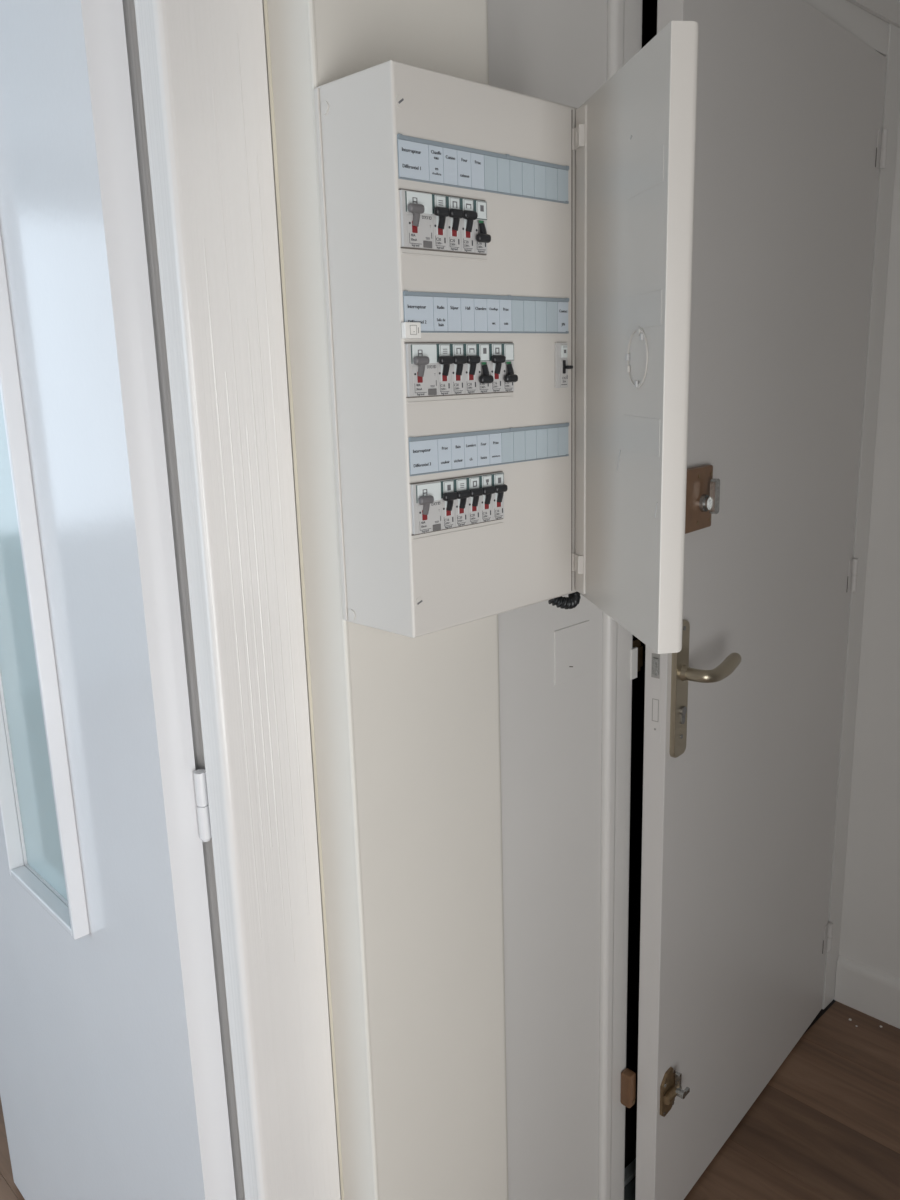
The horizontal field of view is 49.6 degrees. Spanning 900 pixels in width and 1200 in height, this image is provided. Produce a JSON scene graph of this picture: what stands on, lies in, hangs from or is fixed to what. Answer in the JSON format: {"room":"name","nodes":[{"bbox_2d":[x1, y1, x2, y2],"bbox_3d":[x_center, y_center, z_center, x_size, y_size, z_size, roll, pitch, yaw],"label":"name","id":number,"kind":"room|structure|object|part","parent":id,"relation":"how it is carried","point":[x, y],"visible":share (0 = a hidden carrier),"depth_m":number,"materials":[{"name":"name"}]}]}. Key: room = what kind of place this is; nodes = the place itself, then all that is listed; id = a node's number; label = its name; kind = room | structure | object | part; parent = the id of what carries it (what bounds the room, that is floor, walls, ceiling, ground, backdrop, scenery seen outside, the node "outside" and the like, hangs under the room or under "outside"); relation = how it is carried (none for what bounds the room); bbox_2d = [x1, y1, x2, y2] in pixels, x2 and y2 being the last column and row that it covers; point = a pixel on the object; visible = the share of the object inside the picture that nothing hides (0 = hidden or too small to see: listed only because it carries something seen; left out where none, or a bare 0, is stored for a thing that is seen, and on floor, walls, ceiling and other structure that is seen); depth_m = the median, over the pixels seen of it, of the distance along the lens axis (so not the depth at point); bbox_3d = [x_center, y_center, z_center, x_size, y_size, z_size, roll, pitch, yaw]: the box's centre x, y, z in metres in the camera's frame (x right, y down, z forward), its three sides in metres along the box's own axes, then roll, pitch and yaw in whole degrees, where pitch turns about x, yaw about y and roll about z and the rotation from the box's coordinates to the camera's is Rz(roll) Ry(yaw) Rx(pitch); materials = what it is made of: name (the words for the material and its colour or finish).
{"room":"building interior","nodes":[
{"label":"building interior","id":0,"kind":"room"},
{"bbox_2d":[0,0,235,1199],"bbox_3d":[-0.581,0.190,1.322,0.115,2.032,0.845,-14,18,-41],"label":"door","id":1,"kind":"structure","parent":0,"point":[113,1087],"depth_m":1.10,"materials":[{"name":"white paint"}]},
{"bbox_3d":[-0.562,-0.108,1.241,0.005,1.057,0.223,-14,18,-41],"label":"glass pane","id":2,"kind":"part","parent":1,"relation":"part of","materials":[{"name":"clear glass"}]},
{"bbox_2d":[263,0,507,1199],"bbox_3d":[-0.050,-0.006,1.099,0.238,2.500,0.075,-14,18,-43],"label":"wall","id":3,"kind":"structure","parent":0,"point":[426,708],"depth_m":1.10,"materials":[{"name":"beige paint"}]},
{"bbox_2d":[306,0,378,1199],"bbox_3d":[-0.108,0.021,0.996,0.007,2.500,0.007,-14,18,-43],"label":"trim","id":4,"kind":"structure","parent":3,"relation":"attached to","point":[310,3],"depth_m":1.03,"materials":[{"name":"beige paint"}]},
{"bbox_2d":[314,21,698,653],"bbox_3d":[0.091,-0.221,0.914,0.270,0.497,0.317,-14,18,-43],"label":"electrical panel","id":5,"kind":"object","parent":3,"relation":"attached to","point":[590,206],"visible":1,"depth_m":0.90,"materials":[{"name":"grey plastic"}]},
{"bbox_3d":[-0.031,-0.237,0.856,0.010,0.008,0.001,-14,18,-43],"label":"catch moulding","id":6,"kind":"part","parent":5,"relation":"part of","materials":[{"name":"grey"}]},
{"bbox_2d":[400,190,432,248],"bbox_3d":[-0.026,-0.329,0.842,0.035,0.046,0.012,-14,18,-43],"label":"switch","id":7,"kind":"object","parent":5,"relation":"attached to","point":[415,207],"visible":1,"depth_m":0.84,"materials":[{"name":"grey plastic"}]},
{"bbox_2d":[409,216,431,246],"bbox_3d":[-0.025,-0.320,0.847,0.027,0.026,0.001,-14,18,-43],"label":"print","id":8,"kind":"object","parent":7,"relation":"attached to","point":[420,227],"depth_m":0.85,"materials":[{"name":"grey"}]},
{"bbox_2d":[405,343,437,396],"bbox_3d":[-0.022,-0.206,0.872,0.035,0.046,0.012,-14,18,-43],"label":"switch","id":9,"kind":"object","parent":5,"relation":"attached to","point":[421,358],"visible":1,"depth_m":0.87,"materials":[{"name":"grey plastic"}]},
{"bbox_2d":[414,365,436,395],"bbox_3d":[-0.022,-0.197,0.876,0.027,0.026,0.001,-14,18,-43],"label":"print","id":10,"kind":"object","parent":9,"relation":"attached to","point":[425,376],"depth_m":0.88,"materials":[{"name":"grey plastic"}]},
{"bbox_2d":[411,481,441,534],"bbox_3d":[-0.019,-0.085,0.900,0.035,0.046,0.012,-14,18,-43],"label":"switch","id":11,"kind":"object","parent":5,"relation":"attached to","point":[425,497],"visible":1,"depth_m":0.90,"materials":[{"name":"grey plastic"}]},
{"bbox_2d":[419,502,440,532],"bbox_3d":[-0.018,-0.076,0.905,0.027,0.026,0.001,-14,18,-43],"label":"print","id":12,"kind":"object","parent":11,"relation":"attached to","point":[429,512],"depth_m":0.90,"materials":[{"name":"grey"}]},
{"bbox_2d":[432,194,449,249],"bbox_3d":[-0.008,-0.333,0.860,0.019,0.046,0.012,-14,18,-43],"label":"circuit breaker","id":13,"kind":"object","parent":5,"relation":"attached to","point":[440,212],"visible":1,"depth_m":0.86,"materials":[{"name":"grey plastic"}]},
{"bbox_2d":[434,225,445,248],"bbox_3d":[-0.009,-0.321,0.864,0.013,0.020,0.001,-14,18,-43],"label":"print","id":14,"kind":"object","parent":13,"relation":"attached to","point":[439,230],"depth_m":0.86,"materials":[{"name":"grey"}]},
{"bbox_2d":[436,343,453,394],"bbox_3d":[-0.004,-0.210,0.889,0.019,0.046,0.012,-14,18,-43],"label":"circuit breaker","id":15,"kind":"object","parent":5,"relation":"attached to","point":[444,359],"visible":1,"depth_m":0.89,"materials":[{"name":"grey plastic"}]},
{"bbox_2d":[439,372,449,394],"bbox_3d":[-0.005,-0.198,0.893,0.013,0.020,0.001,-14,18,-43],"label":"print","id":16,"kind":"object","parent":15,"relation":"attached to","point":[444,377],"depth_m":0.89,"materials":[{"name":"grey plastic"}]},
{"bbox_2d":[440,479,457,528],"bbox_3d":[-0.001,-0.090,0.917,0.019,0.046,0.012,-14,18,-43],"label":"circuit breaker","id":17,"kind":"object","parent":5,"relation":"attached to","point":[448,495],"visible":1,"depth_m":0.92,"materials":[{"name":"grey plastic"}]},
{"bbox_2d":[443,508,452,528],"bbox_3d":[-0.002,-0.078,0.922,0.013,0.020,0.001,-14,18,-43],"label":"print","id":18,"kind":"object","parent":17,"relation":"attached to","point":[447,512],"depth_m":0.92,"materials":[{"name":"grey"}]},
{"bbox_2d":[445,196,463,251],"bbox_3d":[0.004,-0.337,0.871,0.019,0.046,0.012,-14,18,-43],"label":"circuit breaker","id":19,"kind":"object","parent":5,"relation":"attached to","point":[453,203],"visible":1,"depth_m":0.87,"materials":[{"name":"grey plastic"}]},
{"bbox_2d":[449,226,458,250],"bbox_3d":[0.004,-0.325,0.876,0.013,0.020,0.001,-14,18,-43],"label":"print","id":20,"kind":"object","parent":19,"relation":"attached to","point":[453,230],"depth_m":0.88,"materials":[{"name":"grey plastic"}]},
{"bbox_2d":[449,343,466,394],"bbox_3d":[0.008,-0.213,0.900,0.019,0.046,0.012,-14,18,-43],"label":"circuit breaker","id":21,"kind":"object","parent":5,"relation":"attached to","point":[456,349],"visible":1,"depth_m":0.90,"materials":[{"name":"grey plastic"}]},
{"bbox_2d":[453,372,462,393],"bbox_3d":[0.007,-0.202,0.905,0.013,0.020,0.001,-14,18,-43],"label":"print","id":22,"kind":"object","parent":21,"relation":"attached to","point":[457,376],"depth_m":0.90,"materials":[{"name":"grey"}]},
{"bbox_2d":[453,477,470,526],"bbox_3d":[0.011,-0.093,0.929,0.019,0.046,0.012,-14,18,-43],"label":"circuit breaker","id":23,"kind":"object","parent":5,"relation":"attached to","point":[460,484],"visible":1,"depth_m":0.93,"materials":[{"name":"grey plastic"}]},
{"bbox_2d":[456,506,465,525],"bbox_3d":[0.011,-0.081,0.933,0.013,0.020,0.001,-14,18,-43],"label":"print","id":24,"kind":"object","parent":23,"relation":"attached to","point":[460,510],"depth_m":0.93,"materials":[{"name":"grey"}]},
{"bbox_2d":[460,198,477,252],"bbox_3d":[0.017,-0.340,0.883,0.019,0.046,0.012,-14,18,-43],"label":"circuit breaker","id":25,"kind":"object","parent":5,"relation":"attached to","point":[467,205],"visible":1,"depth_m":0.88,"materials":[{"name":"grey plastic"}]},
{"bbox_2d":[462,228,472,251],"bbox_3d":[0.016,-0.328,0.888,0.013,0.020,0.001,-14,18,-43],"label":"print","id":26,"kind":"object","parent":25,"relation":"attached to","point":[467,233],"depth_m":0.89,"materials":[{"name":"grey plastic"}]},
{"bbox_2d":[463,343,479,393],"bbox_3d":[0.020,-0.217,0.912,0.019,0.046,0.012,-14,18,-43],"label":"circuit breaker","id":27,"kind":"object","parent":5,"relation":"attached to","point":[470,349],"visible":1,"depth_m":0.91,"materials":[{"name":"grey plastic"}]},
{"bbox_2d":[466,371,475,392],"bbox_3d":[0.020,-0.205,0.917,0.013,0.020,0.001,-14,18,-43],"label":"print","id":28,"kind":"object","parent":27,"relation":"attached to","point":[470,375],"depth_m":0.92,"materials":[{"name":"grey"}]},
{"bbox_2d":[466,475,482,524],"bbox_3d":[0.024,-0.096,0.941,0.019,0.046,0.012,-14,18,-43],"label":"circuit breaker","id":29,"kind":"object","parent":5,"relation":"attached to","point":[473,482],"visible":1,"depth_m":0.94,"materials":[{"name":"grey plastic"}]},
{"bbox_2d":[469,503,478,523],"bbox_3d":[0.023,-0.084,0.945,0.013,0.020,0.001,-14,18,-43],"label":"print","id":30,"kind":"object","parent":29,"relation":"attached to","point":[473,507],"depth_m":0.94,"materials":[{"name":"grey plastic"}]},
{"bbox_2d":[473,199,490,253],"bbox_3d":[0.029,-0.343,0.895,0.019,0.046,0.012,-14,18,-43],"label":"circuit breaker","id":31,"kind":"object","parent":5,"relation":"attached to","point":[481,238],"visible":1,"depth_m":0.89,"materials":[{"name":"grey plastic"}]},
{"bbox_2d":[476,343,493,392],"bbox_3d":[0.033,-0.220,0.924,0.019,0.046,0.012,-14,18,-43],"label":"circuit breaker","id":32,"kind":"object","parent":5,"relation":"attached to","point":[484,378],"visible":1,"depth_m":0.92,"materials":[{"name":"grey plastic"}]},
{"bbox_2d":[478,474,495,521],"bbox_3d":[0.036,-0.099,0.953,0.019,0.046,0.012,-14,18,-43],"label":"circuit breaker","id":33,"kind":"object","parent":5,"relation":"attached to","point":[485,479],"visible":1,"depth_m":0.95,"materials":[{"name":"grey plastic"}]},
{"bbox_2d":[481,501,490,521],"bbox_3d":[0.036,-0.087,0.957,0.013,0.020,0.001,-14,18,-43],"label":"print","id":34,"kind":"object","parent":33,"relation":"attached to","point":[485,505],"depth_m":0.96,"materials":[{"name":"grey"}]},
{"bbox_2d":[489,343,505,391],"bbox_3d":[0.045,-0.223,0.936,0.019,0.046,0.012,-14,18,-43],"label":"circuit breaker","id":35,"kind":"object","parent":5,"relation":"attached to","point":[496,357],"visible":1,"depth_m":0.94,"materials":[{"name":"grey plastic"}]},
{"bbox_2d":[491,370,500,391],"bbox_3d":[0.045,-0.211,0.941,0.013,0.020,0.001,-14,18,-43],"label":"print","id":36,"kind":"object","parent":35,"relation":"attached to","point":[496,384],"depth_m":0.94,"materials":[{"name":"grey"}]},
{"bbox_2d":[491,472,507,519],"bbox_3d":[0.049,-0.102,0.965,0.019,0.046,0.012,-14,18,-43],"label":"circuit breaker","id":37,"kind":"object","parent":5,"relation":"attached to","point":[497,478],"visible":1,"depth_m":0.96,"materials":[{"name":"grey plastic"}]},
{"bbox_2d":[501,343,517,391],"bbox_3d":[0.058,-0.226,0.948,0.019,0.046,0.012,-14,18,-43],"label":"circuit breaker","id":38,"kind":"object","parent":5,"relation":"attached to","point":[508,376],"visible":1,"depth_m":0.95,"materials":[{"name":"grey plastic"}]},
{"bbox_2d":[555,343,572,387],"bbox_3d":[0.118,-0.242,1.005,0.018,0.045,0.012,-14,18,-43],"label":"circuit breaker","id":39,"kind":"object","parent":5,"relation":"attached to","point":[561,362],"visible":1,"depth_m":1.00,"materials":[{"name":"grey plastic"}]},
{"bbox_2d":[548,592,580,608],"bbox_3d":[0.130,-0.005,1.093,0.028,0.030,0.048,6,15,29],"label":"conduit","id":40,"kind":"object","parent":5,"relation":"attached to","point":[573,599],"visible":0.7,"depth_m":1.08,"materials":[{"name":"black plastic"}]},
{"bbox_3d":[0.167,-0.224,0.914,0.024,0.497,0.251,-4,13,-8],"label":"lid","id":41,"kind":"part","parent":5,"relation":"part of","materials":[{"name":"grey plastic"}]},
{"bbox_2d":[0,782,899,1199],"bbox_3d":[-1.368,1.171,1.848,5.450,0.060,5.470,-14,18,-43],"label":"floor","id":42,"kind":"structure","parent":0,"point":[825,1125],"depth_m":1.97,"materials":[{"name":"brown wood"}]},
{"bbox_2d":[624,1158,635,1186],"bbox_3d":[0.561,1.028,2.058,0.806,0.012,0.018,-14,18,-43],"label":"threshold","id":43,"kind":"object","parent":42,"relation":"on","point":[630,1170],"depth_m":1.84,"materials":[{"name":"grey metal"}]},
{"bbox_2d":[624,1177,635,1199],"bbox_3d":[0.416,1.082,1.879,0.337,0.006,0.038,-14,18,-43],"label":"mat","id":44,"kind":"object","parent":42,"relation":"on","point":[629,1190],"visible":0.02,"depth_m":1.81,"materials":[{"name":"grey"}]},
{"bbox_2d":[630,0,657,785],"bbox_3d":[0.072,-0.330,2.581,1.940,2.560,1.815,-14,18,-43],"label":"wall","id":45,"kind":"structure","parent":0,"point":[649,7],"depth_m":3.50,"materials":[{"name":"grey"}]},
{"bbox_2d":[487,0,899,1199],"bbox_3d":[-0.553,0.096,0.732,3.986,2.500,0.090,-14,18,-43],"label":"wall","id":46,"kind":"structure","parent":0,"point":[551,50],"depth_m":1.43,"materials":[{"name":"white paint"}]},
{"bbox_2d":[122,0,343,1199],"bbox_3d":[-0.556,0.314,0.767,1.050,2.060,0.101,-14,18,-43],"label":"trim","id":47,"kind":"structure","parent":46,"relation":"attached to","point":[198,75],"depth_m":0.98,"materials":[{"name":"white paint"}]},
{"bbox_2d":[554,620,588,684],"bbox_3d":[0.175,0.075,1.393,0.079,0.079,0.002,-14,18,-43],"label":"cover plate","id":48,"kind":"object","parent":46,"relation":"attached to","point":[571,643],"visible":1,"depth_m":1.39,"materials":[{"name":"white paint"}]},
{"bbox_2d":[598,0,642,1199],"bbox_3d":[0.250,0.091,1.520,0.124,2.100,0.116,-14,18,-43],"label":"trim","id":49,"kind":"structure","parent":46,"relation":"attached to","point":[622,656],"depth_m":1.54,"materials":[{"name":"paint"}]},
{"bbox_3d":[0.286,0.092,1.536,0.050,0.054,0.008,-14,18,-43],"label":"strike plate","id":50,"kind":"part","parent":49,"relation":"part of","materials":[{"name":"white metal"}]},
{"bbox_2d":[635,0,887,1199],"bbox_3d":[0.594,0.053,1.752,0.100,2.032,0.819,10,17,39],"label":"door","id":51,"kind":"structure","parent":46,"relation":"in","point":[742,723],"depth_m":1.67,"materials":[{"name":"paint"}]},
{"bbox_3d":[0.351,0.137,1.488,0.008,0.215,0.042,10,17,39],"label":"handle plate","id":52,"kind":"part","parent":51,"relation":"part of","materials":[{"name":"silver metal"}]},
{"bbox_3d":[0.394,0.820,1.652,0.018,0.046,0.032,10,17,39],"label":"bolt knob","id":53,"kind":"part","parent":51,"relation":"part of","materials":[{"name":"silver metal"}]},
{"bbox_3d":[0.408,0.104,1.501,0.054,0.026,0.124,10,17,39],"label":"lever handle","id":54,"kind":"part","parent":51,"relation":"part of","materials":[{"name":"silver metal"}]},
{"bbox_2d":[803,0,899,1008],"bbox_3d":[0.558,0.008,1.836,0.874,2.100,0.085,-14,18,-43],"label":"trim","id":55,"kind":"structure","parent":46,"relation":"attached to","point":[883,37],"depth_m":2.00,"materials":[{"name":"paint"}]},
{"bbox_2d":[839,105,899,978],"bbox_3d":[1.461,-0.160,1.563,0.100,2.500,1.685,-14,18,-43],"label":"wall","id":56,"kind":"structure","parent":0,"point":[870,918],"depth_m":2.14,"materials":[{"name":"white paint"}]},
{"bbox_2d":[834,955,899,1028],"bbox_3d":[1.450,1.010,1.804,0.013,0.115,1.499,-14,18,-43],"label":"baseboard","id":57,"kind":"structure","parent":56,"relation":"attached to","point":[872,992],"depth_m":2.27,"materials":[{"name":"paint"}]}
]}

